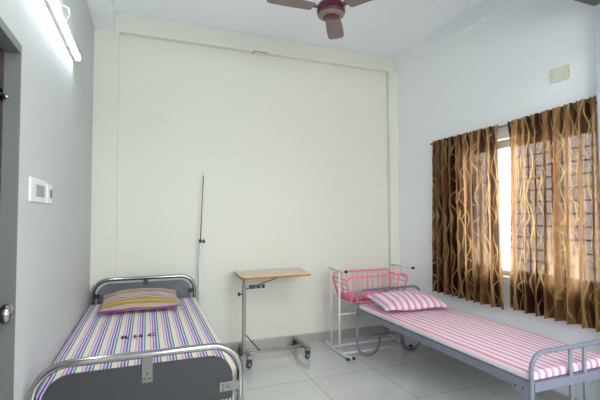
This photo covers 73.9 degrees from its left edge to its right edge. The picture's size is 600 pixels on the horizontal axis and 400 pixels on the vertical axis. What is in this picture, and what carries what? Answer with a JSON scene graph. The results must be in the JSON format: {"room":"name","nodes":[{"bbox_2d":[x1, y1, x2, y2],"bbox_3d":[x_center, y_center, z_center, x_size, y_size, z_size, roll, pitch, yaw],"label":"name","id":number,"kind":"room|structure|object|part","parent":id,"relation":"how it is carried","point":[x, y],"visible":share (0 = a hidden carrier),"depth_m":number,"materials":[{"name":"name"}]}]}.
{"room":"hospital room","nodes":[
{"label":"hospital room","id":0,"kind":"room"},
{"bbox_2d":[0,0,93,399],"bbox_3d":[-0.948,-0.210,1.004,0.140,3.215,5.736,1,-2,-21],"label":"wall","id":1,"kind":"structure","parent":0,"point":[54,239],"depth_m":2.04,"materials":[{"name":"grey paint"}]},
{"bbox_2d":[0,17,21,399],"bbox_3d":[-0.935,0.392,0.968,0.151,2.009,1.073,1,-2,-21],"label":"door","id":2,"kind":"structure","parent":1,"relation":"in","point":[10,47],"depth_m":1.49,"materials":[{"name":"grey paint"}]},
{"bbox_3d":[-1.068,0.410,1.433,0.066,0.072,0.072,1,-2,-21],"label":"knob","id":3,"kind":"part","parent":2,"relation":"part of","materials":[{"name":"metal"}]},
{"bbox_2d":[28,177,46,202],"bbox_3d":[-1.153,-0.040,1.747,0.012,0.100,0.309,1,-2,-21],"label":"switch plate","id":4,"kind":"object","parent":1,"relation":"attached to","point":[37,189],"visible":1,"depth_m":1.74,"materials":[{"name":"white plastic"}]},
{"bbox_2d":[46,184,51,203],"bbox_3d":[-1.241,-0.029,1.976,0.012,0.094,0.097,1,-2,-21],"label":"switch plate","id":5,"kind":"object","parent":1,"relation":"attached to","point":[49,187],"visible":0.91,"depth_m":1.97,"materials":[{"name":"white plastic"}]},
{"bbox_2d":[44,0,80,60],"bbox_3d":[-1.239,-0.934,2.045,0.050,0.039,1.155,1,-2,-21],"label":"tube light","id":6,"kind":"object","parent":1,"relation":"attached to","point":[52,5],"visible":1,"depth_m":2.13,"materials":[{"name":"white plastic"}]},
{"bbox_2d":[56,0,69,20],"bbox_3d":[-1.288,-1.045,2.150,0.029,0.175,0.457,1,-2,-21],"label":"cable","id":7,"kind":"object","parent":1,"relation":"attached to","point":[60,2],"visible":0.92,"depth_m":2.12,"materials":[{"name":"white plastic"}]},
{"bbox_2d":[87,0,113,30],"bbox_3d":[-1.314,-1.673,2.421,0.158,0.181,2.536,1,-2,-21],"label":"trim","id":8,"kind":"structure","parent":1,"relation":"attached to","point":[101,11],"depth_m":3.34,"materials":[{"name":"paint"}]},
{"bbox_2d":[90,12,399,342],"bbox_3d":[-0.338,-0.088,4.226,3.707,3.215,0.250,1,-2,-21],"label":"wall","id":9,"kind":"structure","parent":0,"point":[295,145],"depth_m":4.07,"materials":[{"name":"beige paint"}]},
{"bbox_2d":[248,282,267,291],"bbox_3d":[-0.430,0.886,4.076,0.200,0.083,0.014,1,-2,-21],"label":"socket plate","id":10,"kind":"object","parent":9,"relation":"attached to","point":[264,286],"visible":0.9,"depth_m":4.07,"materials":[{"name":"white plastic"}]},
{"bbox_2d":[253,51,266,55],"bbox_3d":[-0.415,-1.512,4.112,0.150,0.039,0.014,1,-2,-21],"label":"bracket","id":11,"kind":"object","parent":9,"relation":"attached to","point":[256,52],"visible":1,"depth_m":4.11,"materials":[{"name":"beige plastic"}]},
{"bbox_3d":[-0.411,-1.507,4.117,0.115,0.030,0.006,1,-2,-21],"label":"plate","id":12,"kind":"part","parent":11,"relation":"part of","materials":[{"name":"beige plastic"}]},
{"bbox_2d":[222,324,388,351],"bbox_3d":[-0.314,1.464,4.097,2.890,0.103,0.014,1,-2,-21],"label":"baseboard","id":13,"kind":"structure","parent":9,"relation":"attached to","point":[269,342],"depth_m":4.25,"materials":[{"name":"grey tile"}]},
{"bbox_2d":[112,0,483,56],"bbox_3d":[0.657,-1.837,1.683,3.707,0.080,5.936,1,-2,-21],"label":"ceiling","id":14,"kind":"structure","parent":0,"point":[389,28],"depth_m":3.77,"materials":[{"name":"paint"}]},
{"bbox_2d":[267,0,371,38],"bbox_3d":[0.133,-1.516,2.780,0.738,0.475,0.835,1,-2,-21],"label":"ceiling fan","id":15,"kind":"object","parent":14,"relation":"hanging from","point":[331,12],"visible":1,"depth_m":2.75,"materials":[{"name":"red metal"}]},
{"bbox_3d":[-0.062,-1.341,2.709,0.326,0.017,0.130,1,-2,-21],"label":"blade","id":16,"kind":"part","parent":15,"relation":"part of","materials":[{"name":"brown metal"}]},
{"bbox_3d":[0.270,-1.327,3.102,0.128,0.017,0.325,-1,-2,10],"label":"blade","id":17,"kind":"part","parent":15,"relation":"part of","materials":[{"name":"brown metal"}]},
{"bbox_3d":[0.446,-1.346,2.618,0.325,0.017,0.128,-2,-3,40],"label":"blade","id":18,"kind":"part","parent":15,"relation":"part of","materials":[{"name":"brown metal"}]},
{"bbox_2d":[229,333,543,399],"bbox_3d":[0.246,1.435,1.397,4.207,0.050,5.736,1,-2,-21],"label":"floor","id":19,"kind":"structure","parent":0,"point":[424,372],"depth_m":3.37,"materials":[{"name":"tile"}]},
{"bbox_2d":[27,274,242,399],"bbox_3d":[-1.038,1.056,2.672,0.898,0.814,2.006,1,-2,-21],"label":"hospital bed","id":20,"kind":"object","parent":19,"relation":"on","point":[206,377],"visible":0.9,"depth_m":1.79,"materials":[{"name":"metal"}]},
{"bbox_3d":[-0.686,1.037,1.756,0.887,0.738,0.033,1,-2,-21],"label":"foot frame","id":21,"kind":"part","parent":20,"relation":"part of","materials":[{"name":"metal"}]},
{"bbox_2d":[36,297,236,399],"bbox_3d":[-1.044,0.935,2.675,0.886,0.158,1.897,1,-2,-21],"label":"mattress","id":22,"kind":"object","parent":20,"relation":"on","point":[96,334],"visible":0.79,"depth_m":2.52,"materials":[{"name":"fabric"}]},
{"bbox_2d":[97,288,180,312],"bbox_3d":[-1.308,0.807,3.276,0.600,0.125,0.488,1,-2,-22],"label":"pillow","id":23,"kind":"object","parent":22,"relation":"on","point":[141,298],"visible":1,"depth_m":3.14,"materials":[{"name":"multicoloured fabric"}]},
{"bbox_3d":[-0.687,0.832,1.764,0.782,0.205,0.018,1,-2,-21],"label":"foot panel","id":24,"kind":"part","parent":20,"relation":"part of","materials":[{"name":"grey metal"}]},
{"bbox_3d":[-1.389,1.082,3.588,0.887,0.794,0.033,1,-2,-21],"label":"head frame","id":25,"kind":"part","parent":20,"relation":"part of","materials":[{"name":"metal"}]},
{"bbox_3d":[-1.390,0.868,3.597,0.782,0.262,0.018,1,-2,-21],"label":"head panel","id":26,"kind":"part","parent":20,"relation":"part of","materials":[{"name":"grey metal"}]},
{"bbox_2d":[198,172,204,305],"bbox_3d":[-0.952,0.613,3.817,0.077,1.786,0.055,1,-2,-21],"label":"stand","id":27,"kind":"object","parent":19,"relation":"on","point":[200,239],"visible":0.6,"depth_m":3.81,"materials":[{"name":"white metal"}]},
{"bbox_3d":[-0.944,0.089,3.841,0.034,0.635,0.010,1,-2,-21],"label":"rod","id":28,"kind":"part","parent":27,"relation":"part of","materials":[{"name":"metal"}]},
{"bbox_2d":[235,268,310,368],"bbox_3d":[-0.259,1.099,3.828,0.707,0.810,0.458,1,-2,-21],"label":"table","id":29,"kind":"object","parent":19,"relation":"on","point":[244,275],"visible":0.99,"depth_m":3.71,"materials":[{"name":"brown wood"}]},
{"bbox_2d":[325,263,414,360],"bbox_3d":[0.734,1.095,4.060,0.786,0.831,0.624,1,-2,-21],"label":"cot","id":30,"kind":"object","parent":19,"relation":"on","point":[349,296],"visible":0.73,"depth_m":4.04,"materials":[{"name":"white metal"}]},
{"bbox_3d":[0.321,1.091,4.076,0.020,0.782,0.020,1,-2,-21],"label":"leg","id":31,"kind":"part","parent":30,"relation":"part of","materials":[{"name":"white metal"}]},
{"bbox_3d":[0.367,0.693,3.967,0.020,0.026,0.380,1,-2,-21],"label":"stand frame","id":32,"kind":"part","parent":30,"relation":"part of","materials":[{"name":"white metal"}]},
{"bbox_3d":[0.386,1.085,3.905,0.020,0.782,0.020,1,-2,-21],"label":"leg","id":33,"kind":"part","parent":30,"relation":"part of","materials":[{"name":"white metal"}]},
{"bbox_3d":[0.670,0.877,4.242,0.713,0.276,0.041,1,-2,-21],"label":"rail","id":34,"kind":"part","parent":30,"relation":"part of","materials":[{"name":"pink metal"}]},
{"bbox_3d":[0.772,1.002,3.976,0.585,0.018,0.018,1,-2,-21],"label":"rail","id":35,"kind":"part","parent":30,"relation":"part of","materials":[{"name":"pink metal"}]},
{"bbox_2d":[340,289,391,301],"bbox_3d":[0.724,0.976,4.103,0.600,0.051,0.260,1,-2,-21],"label":"mattress","id":36,"kind":"object","parent":30,"relation":"on","point":[351,298],"depth_m":3.97,"materials":[{"name":"pink fabric"}]},
{"bbox_3d":[0.774,0.872,3.971,0.711,0.265,0.041,1,-2,-21],"label":"rail","id":37,"kind":"part","parent":30,"relation":"part of","materials":[{"name":"pink metal"}]},
{"bbox_3d":[1.030,1.100,4.348,0.020,0.782,0.020,1,-2,-21],"label":"leg","id":38,"kind":"part","parent":30,"relation":"part of","materials":[{"name":"white metal"}]},
{"bbox_3d":[1.078,0.701,4.236,0.020,0.026,0.385,1,-2,-21],"label":"stand frame","id":39,"kind":"part","parent":30,"relation":"part of","materials":[{"name":"white metal"}]},
{"bbox_3d":[1.096,1.093,4.177,0.020,0.782,0.020,1,-2,-21],"label":"leg","id":40,"kind":"part","parent":30,"relation":"part of","materials":[{"name":"white metal"}]},
{"bbox_2d":[356,285,599,399],"bbox_3d":[1.222,1.149,3.098,0.780,0.647,1.835,1,-2,-21],"label":"hospital bed","id":41,"kind":"object","parent":19,"relation":"on","point":[525,388],"visible":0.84,"depth_m":2.30,"materials":[{"name":"grey metal"}]},
{"bbox_3d":[0.888,1.182,3.938,0.758,0.647,0.025,1,-2,-21],"label":"head frame","id":42,"kind":"part","parent":41,"relation":"part of","materials":[{"name":"grey metal"}]},
{"bbox_3d":[0.907,1.036,2.982,0.032,0.062,1.797,1,-2,-23],"label":"rail","id":43,"kind":"part","parent":41,"relation":"part of","materials":[{"name":"grey metal"}]},
{"bbox_2d":[359,303,599,380],"bbox_3d":[1.225,0.988,3.101,0.740,0.058,1.774,1,-2,-21],"label":"mattress","id":44,"kind":"object","parent":41,"relation":"on","point":[510,349],"visible":0.73,"depth_m":2.73,"materials":[{"name":"fabric"}]},
{"bbox_2d":[366,290,449,310],"bbox_3d":[0.969,0.902,3.632,0.630,0.128,0.428,0,-2,-15],"label":"pillow","id":45,"kind":"object","parent":44,"relation":"on","point":[408,300],"visible":1,"depth_m":3.50,"materials":[{"name":"fabric"}]},
{"bbox_3d":[1.218,1.048,2.192,0.004,0.125,0.115,1,-2,-21],"label":"corner plate","id":46,"kind":"part","parent":41,"relation":"part of","materials":[{"name":"grey metal"}]},
{"bbox_3d":[1.571,1.129,2.263,0.727,0.621,0.025,1,-2,-21],"label":"foot frame","id":47,"kind":"part","parent":41,"relation":"part of","materials":[{"name":"grey metal"}]},
{"bbox_3d":[1.571,1.014,2.267,0.678,0.046,0.024,1,-2,-21],"label":"rail","id":48,"kind":"part","parent":41,"relation":"part of","materials":[{"name":"grey metal"}]},
{"bbox_2d":[397,0,599,399],"bbox_3d":[2.223,-0.175,2.166,0.200,3.215,5.636,1,-2,-21],"label":"wall","id":49,"kind":"structure","parent":0,"point":[497,71],"depth_m":3.44,"materials":[{"name":"white paint"}]},
{"bbox_2d":[394,0,519,70],"bbox_3d":[1.588,-1.651,3.534,0.040,0.157,2.536,1,-2,-21],"label":"trim","id":50,"kind":"structure","parent":49,"relation":"attached to","point":[486,9],"depth_m":3.81,"materials":[{"name":"white paint"}]},
{"bbox_2d":[498,140,509,278],"bbox_3d":[1.778,0.065,3.209,0.129,1.152,1.240,1,-2,-21],"label":"window","id":51,"kind":"structure","parent":49,"relation":"in","point":[503,146],"depth_m":3.39,"materials":[{"name":"white glass"}]},
{"bbox_2d":[455,358,578,399],"bbox_3d":[1.559,1.437,3.549,0.014,0.103,2.260,1,-2,-21],"label":"baseboard","id":52,"kind":"structure","parent":49,"relation":"attached to","point":[552,394],"depth_m":2.88,"materials":[{"name":"grey tile"}]},
{"bbox_2d":[550,63,570,83],"bbox_3d":[1.858,-0.899,2.846,0.015,0.101,0.147,1,-2,-21],"label":"blank plate","id":53,"kind":"object","parent":49,"relation":"attached to","point":[561,73],"visible":1,"depth_m":2.84,"materials":[{"name":"beige plastic"}]},
{"bbox_2d":[574,0,599,5],"bbox_3d":[0.532,-1.532,1.859,3.207,0.515,0.376,1,-2,-21],"label":"trim","id":54,"kind":"structure","parent":49,"relation":"attached to","point":[590,2],"depth_m":2.52,"materials":[{"name":"grey paint"}]},
{"bbox_2d":[594,4,599,172],"bbox_3d":[2.001,0.091,2.359,0.070,2.700,0.376,1,-2,-21],"label":"trim","id":55,"kind":"structure","parent":49,"relation":"attached to","point":[596,7],"depth_m":2.55,"materials":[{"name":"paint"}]},
{"bbox_3d":[1.645,-0.605,3.356,0.037,0.050,1.639,1,-2,-21],"label":"curtain rod","id":56,"kind":"object","parent":49,"relation":"attached to","visible":0},
{"bbox_2d":[432,124,503,309],"bbox_3d":[1.494,0.146,3.628,0.077,1.514,0.842,1,-2,-21],"label":"curtain","id":57,"kind":"object","parent":56,"relation":"hanging from","point":[466,231],"visible":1,"depth_m":3.59,"materials":[{"name":"fabric"}]},
{"bbox_2d":[507,95,599,331],"bbox_3d":[1.785,0.096,2.873,0.080,1.515,0.710,1,-2,-21],"label":"curtain","id":58,"kind":"object","parent":56,"relation":"hanging from","point":[555,175],"visible":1,"depth_m":2.80,"materials":[{"name":"fabric"}]}
]}

